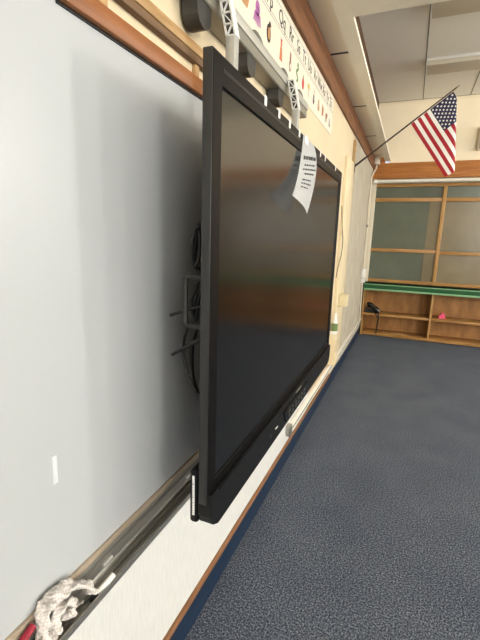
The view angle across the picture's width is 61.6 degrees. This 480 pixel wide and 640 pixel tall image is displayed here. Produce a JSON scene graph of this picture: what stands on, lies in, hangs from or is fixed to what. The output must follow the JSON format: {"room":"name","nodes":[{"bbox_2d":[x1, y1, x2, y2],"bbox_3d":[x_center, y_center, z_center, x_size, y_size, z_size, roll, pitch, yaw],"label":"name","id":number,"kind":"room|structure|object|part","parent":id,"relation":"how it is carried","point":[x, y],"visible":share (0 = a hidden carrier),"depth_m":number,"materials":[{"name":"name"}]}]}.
{"room":"classroom","nodes":[
{"label":"classroom","id":0,"kind":"room"},
{"bbox_2d":[68,0,378,639],"bbox_3d":[0.090,-0.654,1.998,0.128,3.610,10.960,7,13,22],"label":"wall","id":1,"kind":"structure","parent":0,"point":[144,604],"depth_m":1.53,"materials":[{"name":"beige paint"}]},
{"bbox_2d":[0,0,202,639],"bbox_3d":[-0.301,-0.041,1.004,0.027,1.279,4.800,7,13,22],"label":"whiteboard","id":2,"kind":"object","parent":1,"relation":"attached to","point":[101,127],"visible":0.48,"depth_m":0.90,"materials":[{"name":"ceramic"}]},
{"bbox_3d":[0.151,-0.844,1.896,0.027,0.045,2.552,7,13,22],"label":"rail","id":3,"kind":"part","parent":2,"relation":"part of","materials":[{"name":"brown wood"}]},
{"bbox_2d":[16,456,198,639],"bbox_3d":[-0.300,0.622,1.133,0.072,0.070,4.600,7,13,22],"label":"marker tray","id":4,"kind":"object","parent":1,"relation":"attached to","point":[121,554],"visible":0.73,"depth_m":1.12,"materials":[{"name":"metal"}]},
{"bbox_2d":[18,623,35,639],"bbox_3d":[-0.456,0.672,0.781,0.018,0.069,0.141,7,13,22],"label":"marker","id":5,"kind":"object","parent":4,"relation":"in","point":[30,629],"visible":1,"depth_m":0.82,"materials":[{"name":"red plastic"}]},
{"bbox_2d":[34,577,97,639],"bbox_3d":[-0.390,0.634,0.893,0.051,0.106,0.182,7,13,22],"label":"cloth","id":6,"kind":"object","parent":4,"relation":"in","point":[54,600],"visible":1,"depth_m":0.87,"materials":[{"name":"white fabric"}]},
{"bbox_2d":[89,572,115,602],"bbox_3d":[-0.337,0.654,0.987,0.015,0.031,0.074,9,14,32],"label":"marker pen","id":7,"kind":"object","parent":4,"relation":"in","point":[112,575],"visible":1,"depth_m":0.99,"materials":[{"name":"white plastic"}]},
{"bbox_2d":[99,0,202,76],"bbox_3d":[0.078,-0.885,1.726,0.020,0.100,2.900,7,13,22],"label":"rail","id":8,"kind":"object","parent":1,"relation":"attached to","point":[146,12],"visible":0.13,"depth_m":1.06,"materials":[{"name":"beige wood"}]},
{"bbox_2d":[181,0,307,118],"bbox_3d":[0.052,-1.021,1.542,0.072,0.217,1.695,7,13,22],"label":"rail","id":9,"kind":"object","parent":1,"relation":"attached to","point":[254,60],"visible":0.87,"depth_m":1.46,"materials":[{"name":"grey metal"}]},
{"bbox_2d":[219,0,239,69],"bbox_3d":[-0.021,-0.326,1.293,0.122,1.290,0.034,7,13,22],"label":"post","id":10,"kind":"object","parent":9,"relation":"attached to","point":[227,6],"visible":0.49,"depth_m":1.18,"materials":[{"name":"silver metal"}]},
{"bbox_2d":[169,46,341,524],"bbox_3d":[0.199,-0.161,1.756,0.169,1.171,1.715,7,13,22],"label":"display","id":11,"kind":"object","parent":10,"relation":"attached to","point":[266,277],"visible":1,"depth_m":1.20,"materials":[{"name":"black plastic"}]},
{"bbox_2d":[182,322,199,397],"bbox_3d":[-0.123,0.113,1.092,0.075,0.216,0.016,5,12,14],"label":"cable","id":12,"kind":"object","parent":11,"relation":"hanging from","point":[186,329],"visible":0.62,"depth_m":1.10,"materials":[{"name":"black rubber"}]},
{"bbox_3d":[-0.119,-0.047,1.035,0.063,0.144,0.014,7,13,22],"label":"carry handle","id":13,"kind":"part","parent":11,"relation":"part of","materials":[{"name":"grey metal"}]},
{"bbox_2d":[190,329,199,400],"bbox_3d":[-0.116,0.125,1.115,0.051,0.231,0.017,7,13,22],"label":"cable","id":14,"kind":"object","parent":11,"relation":"hanging from","point":[192,374],"visible":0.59,"depth_m":1.11,"materials":[{"name":"black rubber"}]},
{"bbox_2d":[190,222,200,274],"bbox_3d":[-0.104,-0.187,1.052,0.054,0.154,0.072,7,13,22],"label":"coiled cable","id":15,"kind":"object","parent":11,"relation":"attached to","point":[195,247],"visible":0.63,"depth_m":1.03,"materials":[{"name":"black rubber"}]},
{"bbox_2d":[190,281,200,321],"bbox_3d":[-0.113,-0.051,1.065,0.035,0.114,0.018,7,13,22],"label":"cable","id":16,"kind":"object","parent":11,"relation":"attached to","point":[194,315],"visible":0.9,"depth_m":1.06,"materials":[{"name":"black rubber"}]},
{"bbox_3d":[0.247,-0.189,1.735,0.020,0.973,1.632,7,13,22],"label":"glass","id":17,"kind":"part","parent":11,"relation":"part of","materials":[{"name":"black glass"}]},
{"bbox_3d":[0.257,0.370,1.840,0.006,0.056,0.400,7,13,22],"label":"control panel","id":18,"kind":"part","parent":11,"relation":"part of","materials":[{"name":"black plastic"}]},
{"bbox_2d":[292,134,316,211],"bbox_3d":[0.246,-0.554,1.529,0.032,0.290,0.426,5,12,17],"label":"paper notice","id":19,"kind":"object","parent":11,"relation":"attached to","point":[303,191],"visible":1,"depth_m":1.55,"materials":[{"name":"white paper"}]},
{"bbox_2d":[301,155,315,188],"bbox_3d":[0.269,-0.582,1.576,0.024,0.147,0.268,7,13,22],"label":"print","id":20,"kind":"object","parent":19,"relation":"attached to","point":[308,162],"depth_m":1.57,"materials":[{"name":"black"}]},
{"bbox_3d":[0.062,-1.103,1.613,0.018,0.085,0.170,7,13,22],"label":"ear plate","id":21,"kind":"part","parent":9,"relation":"part of","materials":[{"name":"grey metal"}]},
{"bbox_2d":[288,79,300,128],"bbox_3d":[0.259,-0.455,1.951,0.122,1.290,0.034,7,13,22],"label":"post","id":22,"kind":"object","parent":9,"relation":"attached to","point":[292,85],"visible":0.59,"depth_m":1.84,"materials":[{"name":"silver metal"}]},
{"bbox_2d":[163,328,358,639],"bbox_3d":[0.021,1.080,2.146,0.017,0.152,10.320,7,13,22],"label":"baseboard","id":23,"kind":"structure","parent":1,"relation":"attached to","point":[195,608],"depth_m":2.07,"materials":[{"name":"blue"}]},
{"bbox_2d":[234,0,333,135],"bbox_3d":[0.276,-1.378,2.098,0.004,0.274,2.300,7,13,22],"label":"banner","id":24,"kind":"object","parent":1,"relation":"attached to","point":[270,19],"visible":1,"depth_m":2.03,"materials":[{"name":"beige paper"}]},
{"bbox_2d":[242,0,248,7],"bbox_3d":[0.019,-1.209,1.506,0.001,0.053,0.080,7,13,22],"label":"picture","id":25,"kind":"object","parent":24,"relation":"attached to","point":[245,3],"depth_m":1.52,"materials":[{"name":"brown paper"}]},
{"bbox_2d":[253,0,260,28],"bbox_3d":[0.071,-1.236,1.627,0.001,0.095,0.087,7,13,22],"label":"picture","id":26,"kind":"object","parent":24,"relation":"attached to","point":[256,3],"depth_m":1.62,"materials":[{"name":"purple paper"}]},
{"bbox_2d":[267,22,270,42],"bbox_3d":[0.128,-1.259,1.760,0.001,0.085,0.060,7,13,22],"label":"picture","id":27,"kind":"object","parent":24,"relation":"attached to","point":[268,23],"depth_m":1.76,"materials":[{"name":"orange paper"}]},
{"bbox_2d":[279,39,281,61],"bbox_3d":[0.196,-1.291,1.922,0.001,0.095,0.044,7,13,22],"label":"picture","id":28,"kind":"object","parent":24,"relation":"attached to","point":[280,40],"depth_m":1.91,"materials":[{"name":"orange paper"}]},
{"bbox_2d":[286,318,360,436],"bbox_3d":[1.177,0.389,4.779,0.036,0.084,4.375,7,13,22],"label":"rail","id":29,"kind":"object","parent":1,"relation":"attached to","point":[290,426],"visible":0.97,"depth_m":3.46,"materials":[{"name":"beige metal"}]},
{"bbox_2d":[282,0,374,169],"bbox_3d":[0.106,-1.521,1.612,0.022,0.175,10.340,7,13,22],"label":"beam","id":30,"kind":"structure","parent":1,"relation":"attached to","point":[300,11],"depth_m":2.65,"materials":[{"name":"brown wood"}]},
{"bbox_2d":[327,334,337,365],"bbox_3d":[0.964,0.295,4.169,0.085,0.320,0.150,7,13,22],"label":"box","id":31,"kind":"object","parent":1,"relation":"attached to","point":[333,339],"visible":0.74,"depth_m":4.11,"materials":[{"name":"beige cardboard"}]},
{"bbox_2d":[330,313,337,334],"bbox_3d":[0.966,0.036,4.112,0.068,0.210,0.120,7,13,22],"label":"spray bottle","id":32,"kind":"object","parent":31,"relation":"on","point":[334,326],"visible":0.95,"depth_m":4.09,"materials":[{"name":"white plastic"}]},
{"bbox_2d":[331,323,337,330],"bbox_3d":[0.967,0.070,4.119,0.064,0.080,0.064,7,13,22],"label":"label","id":33,"kind":"object","parent":32,"relation":"on","point":[334,326],"depth_m":4.09,"materials":[{"name":"green paper"}]},
{"bbox_2d":[336,226,342,276],"bbox_3d":[0.994,-0.766,3.970,0.011,0.683,0.234,7,13,22],"label":"loose wire","id":34,"kind":"object","parent":1,"relation":"attached to","point":[342,226],"visible":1,"depth_m":4.01,"materials":[{"name":"black rubber"}]},
{"bbox_2d":[338,293,348,306],"bbox_3d":[1.091,-0.210,4.248,0.094,0.124,0.110,7,13,22],"label":"outlet box","id":35,"kind":"object","parent":1,"relation":"attached to","point":[343,299],"visible":1,"depth_m":4.20,"materials":[{"name":"beige plastic"}]},
{"bbox_2d":[333,140,356,352],"bbox_3d":[1.099,-0.737,4.286,0.030,2.300,0.510,7,13,22],"label":"trim","id":36,"kind":"structure","parent":1,"relation":"attached to","point":[349,163],"depth_m":4.17,"materials":[{"name":"beige wood"}]},
{"bbox_2d":[307,0,383,157],"bbox_3d":[0.181,-1.611,1.580,0.165,0.020,10.340,7,13,22],"label":"soffit","id":37,"kind":"structure","parent":1,"relation":"attached to","point":[323,11],"depth_m":2.88,"materials":[{"name":"paint"}]},
{"bbox_3d":[1.621,-0.915,5.558,0.009,2.560,2.240,7,13,22],"label":"tackboard panel","id":38,"kind":"part","parent":1,"relation":"part of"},
{"bbox_3d":[0.128,-2.054,1.708,0.120,0.750,10.960,7,13,22],"label":"clerestory panel","id":39,"kind":"part","parent":1,"relation":"part of","materials":[{"name":"white paint"}]},
{"bbox_2d":[359,157,379,319],"bbox_3d":[2.014,-1.228,6.313,0.096,2.512,0.380,7,13,22],"label":"conduit","id":40,"kind":"object","parent":1,"relation":"attached to","point":[377,159],"visible":1,"depth_m":6.22,"materials":[{"name":"beige"}]},
{"bbox_2d":[354,85,459,176],"bbox_3d":[1.679,-1.881,4.098,0.991,0.835,0.081,6,12,19],"label":"flag","id":41,"kind":"object","parent":1,"relation":"attached to","point":[436,128],"visible":0.98,"depth_m":3.97,"materials":[{"name":"multicoloured fabric"}]},
{"bbox_2d":[185,331,479,639],"bbox_3d":[3.406,1.547,1.016,7.440,0.100,10.960,7,13,22],"label":"floor","id":42,"kind":"structure","parent":0,"point":[369,528],"depth_m":2.30,"materials":[{"name":"blue carpet"}]},
{"bbox_2d":[360,290,479,346],"bbox_3d":[5.093,0.176,5.706,6.470,0.771,0.360,7,13,22],"label":"shelf unit","id":43,"kind":"object","parent":42,"relation":"on","point":[414,315],"visible":0.9,"depth_m":6.64,"materials":[{"name":"brown wood"}]},
{"bbox_3d":[2.119,-0.165,6.907,0.020,0.771,0.360,7,13,22],"label":"panel","id":44,"kind":"part","parent":43,"relation":"part of","materials":[{"name":"brown wood"}]},
{"bbox_2d":[365,302,379,333],"bbox_3d":[2.230,-0.051,6.787,0.238,0.506,0.251,7,13,22],"label":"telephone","id":45,"kind":"object","parent":43,"relation":"on","point":[371,308],"visible":1,"depth_m":6.70,"materials":[{"name":"black plastic"}]},
{"bbox_3d":[2.272,0.038,6.693,0.038,0.371,0.094,2,12,-1],"label":"handset cord","id":46,"kind":"part","parent":45,"relation":"part of","materials":[{"name":"black plastic"}]},
{"bbox_3d":[2.591,-0.086,6.713,1.012,0.035,0.334,7,13,22],"label":"shelf","id":47,"kind":"part","parent":43,"relation":"part of","materials":[{"name":"brown wood"}]},
{"bbox_3d":[5.088,0.523,5.766,6.450,0.043,0.338,7,13,22],"label":"shelf","id":48,"kind":"part","parent":43,"relation":"part of","materials":[{"name":"brown wood"}]},
{"bbox_2d":[364,281,479,297],"bbox_3d":[5.091,-0.247,5.582,6.470,0.105,0.436,7,13,22],"label":"countertop","id":49,"kind":"structure","parent":43,"relation":"on","point":[368,285],"depth_m":6.31,"materials":[{"name":"laminate"}]},
{"bbox_2d":[439,312,444,318],"bbox_3d":[3.219,-0.075,6.406,0.090,0.104,0.070,7,13,22],"label":"note","id":50,"kind":"object","parent":43,"relation":"on","point":[441,316],"visible":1,"depth_m":6.38,"materials":[{"name":"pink paper"}]},
{"bbox_3d":[3.559,0.024,6.322,1.032,0.035,0.334,7,13,22],"label":"shelf","id":51,"kind":"part","parent":43,"relation":"part of","materials":[{"name":"brown wood"}]},
{"bbox_2d":[359,4,479,102],"bbox_3d":[3.516,-2.082,0.260,7.440,0.103,10.960,7,13,22],"label":"ceiling","id":52,"kind":"structure","parent":0,"point":[399,43],"depth_m":4.36,"materials":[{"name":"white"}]},
{"bbox_2d":[425,52,479,75],"bbox_3d":[2.754,-2.898,4.495,1.236,0.078,0.310,7,13,22],"label":"ceiling light","id":53,"kind":"object","parent":52,"relation":"attached to","point":[469,61],"visible":1,"depth_m":4.55,"materials":[{"name":"white plastic"}]},
{"bbox_2d":[430,0,479,19],"bbox_3d":[2.229,-2.657,3.263,1.236,0.078,0.310,7,13,22],"label":"ceiling light","id":54,"kind":"object","parent":52,"relation":"attached to","point":[452,7],"visible":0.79,"depth_m":3.45,"materials":[{"name":"white plastic"}]},
{"bbox_2d":[365,94,479,281],"bbox_3d":[5.469,-1.190,5.351,7.440,3.610,0.510,7,13,22],"label":"wall","id":55,"kind":"structure","parent":0,"point":[406,146],"depth_m":6.01,"materials":[{"name":"beige paint"}]},
{"bbox_2d":[331,0,390,160],"bbox_3d":[0.288,-1.544,1.530,0.085,0.025,10.340,7,13,22],"label":"beam","id":56,"kind":"structure","parent":55,"relation":"attached to","point":[347,22],"depth_m":2.77,"materials":[{"name":"paint"}]},
{"bbox_2d":[365,182,479,288],"bbox_3d":[5.064,-1.059,5.327,6.500,1.540,0.072,7,13,22],"label":"window","id":57,"kind":"structure","parent":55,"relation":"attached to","point":[419,233],"depth_m":6.21,"materials":[{"name":"beige"}]},
{"bbox_3d":[2.569,-0.861,6.442,0.960,0.440,0.007,7,13,22],"label":"pane","id":58,"kind":"part","parent":57,"relation":"part of","materials":[{"name":"glass"}]},
{"bbox_3d":[2.588,-1.478,6.313,0.960,0.718,0.007,7,13,22],"label":"pane","id":59,"kind":"part","parent":57,"relation":"part of","materials":[{"name":"glass"}]},
{"bbox_2d":[370,248,435,253],"bbox_3d":[2.570,-1.099,6.377,0.960,0.052,0.049,7,13,22],"label":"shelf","id":60,"kind":"object","parent":57,"relation":"attached to","point":[372,250],"depth_m":6.37,"materials":[{"name":"brown wood"}]},
{"bbox_2d":[375,198,442,201],"bbox_3d":[2.593,-1.855,6.220,0.960,0.057,0.049,7,13,22],"label":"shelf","id":61,"kind":"object","parent":57,"relation":"attached to","point":[376,199],"depth_m":6.19,"materials":[{"name":"brown wood"}]},
{"bbox_3d":[2.603,-1.965,6.212,0.960,0.163,0.007,7,13,22],"label":"pane","id":62,"kind":"part","parent":57,"relation":"part of","materials":[{"name":"glass"}]},
{"bbox_3d":[5.076,-0.330,5.462,6.425,0.050,0.056,7,13,22],"label":"rail","id":63,"kind":"part","parent":57,"relation":"part of","materials":[{"name":"brown wood"}]},
{"bbox_3d":[2.933,-0.818,6.288,0.165,0.440,0.007,7,13,22],"label":"sliding pane","id":64,"kind":"part","parent":57,"relation":"part of","materials":[{"name":"glass"}]},
{"bbox_3d":[5.121,-1.777,5.162,6.425,0.045,0.052,7,13,22],"label":"rail","id":65,"kind":"part","parent":57,"relation":"part of","materials":[{"name":"brown wood"}]},
{"bbox_3d":[2.952,-1.435,6.159,0.165,0.718,0.007,7,13,22],"label":"sliding pane","id":66,"kind":"part","parent":57,"relation":"part of","materials":[{"name":"glass"}]},
{"bbox_3d":[3.523,-0.751,6.055,1.010,0.440,0.010,7,13,22],"label":"pane","id":67,"kind":"part","parent":57,"relation":"part of","materials":[{"name":"glass"}]},
{"bbox_2d":[439,251,479,255],"bbox_3d":[3.525,-0.978,5.995,1.010,0.052,0.049,7,13,22],"label":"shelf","id":68,"kind":"object","parent":57,"relation":"attached to","point":[441,253],"depth_m":6.07,"materials":[{"name":"brown wood"}]},
{"bbox_3d":[3.542,-1.369,5.927,1.010,0.718,0.010,7,13,22],"label":"pane","id":69,"kind":"part","parent":57,"relation":"part of","materials":[{"name":"glass"}]},
{"bbox_2d":[446,197,479,201],"bbox_3d":[3.548,-1.746,5.835,1.010,0.057,0.049,7,13,22],"label":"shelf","id":70,"kind":"object","parent":57,"relation":"attached to","point":[448,199],"depth_m":5.92,"materials":[{"name":"brown wood"}]},
{"bbox_3d":[3.557,-1.856,5.825,1.010,0.163,0.010,7,13,22],"label":"pane","id":71,"kind":"part","parent":57,"relation":"part of","materials":[{"name":"glass"}]},
{"bbox_2d":[373,178,479,183],"bbox_3d":[5.076,-1.831,5.096,6.470,0.075,0.068,7,13,22],"label":"rail","id":72,"kind":"object","parent":55,"relation":"attached to","point":[376,181],"visible":1,"depth_m":5.99,"materials":[{"name":"silver metal"}]},
{"bbox_2d":[477,131,479,150],"bbox_3d":[3.488,-2.544,5.628,0.265,0.310,0.096,7,13,22],"label":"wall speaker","id":73,"kind":"object","parent":55,"relation":"attached to","point":[478,145],"visible":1,"depth_m":5.66,"materials":[{"name":"beige"}]},
{"bbox_3d":[6.836,0.118,-0.724,0.120,3.610,10.960,7,13,22],"label":"wall","id":74,"kind":"structure","parent":0,"visible":0},
{"bbox_2d":[349,0,449,16],"bbox_3d":[3.782,-1.288,0.807,6.950,0.025,0.235,7,13,22],"label":"beam","id":75,"kind":"structure","parent":74,"relation":"attached to","point":[358,7],"depth_m":2.09,"materials":[{"name":"paint"}]}
]}

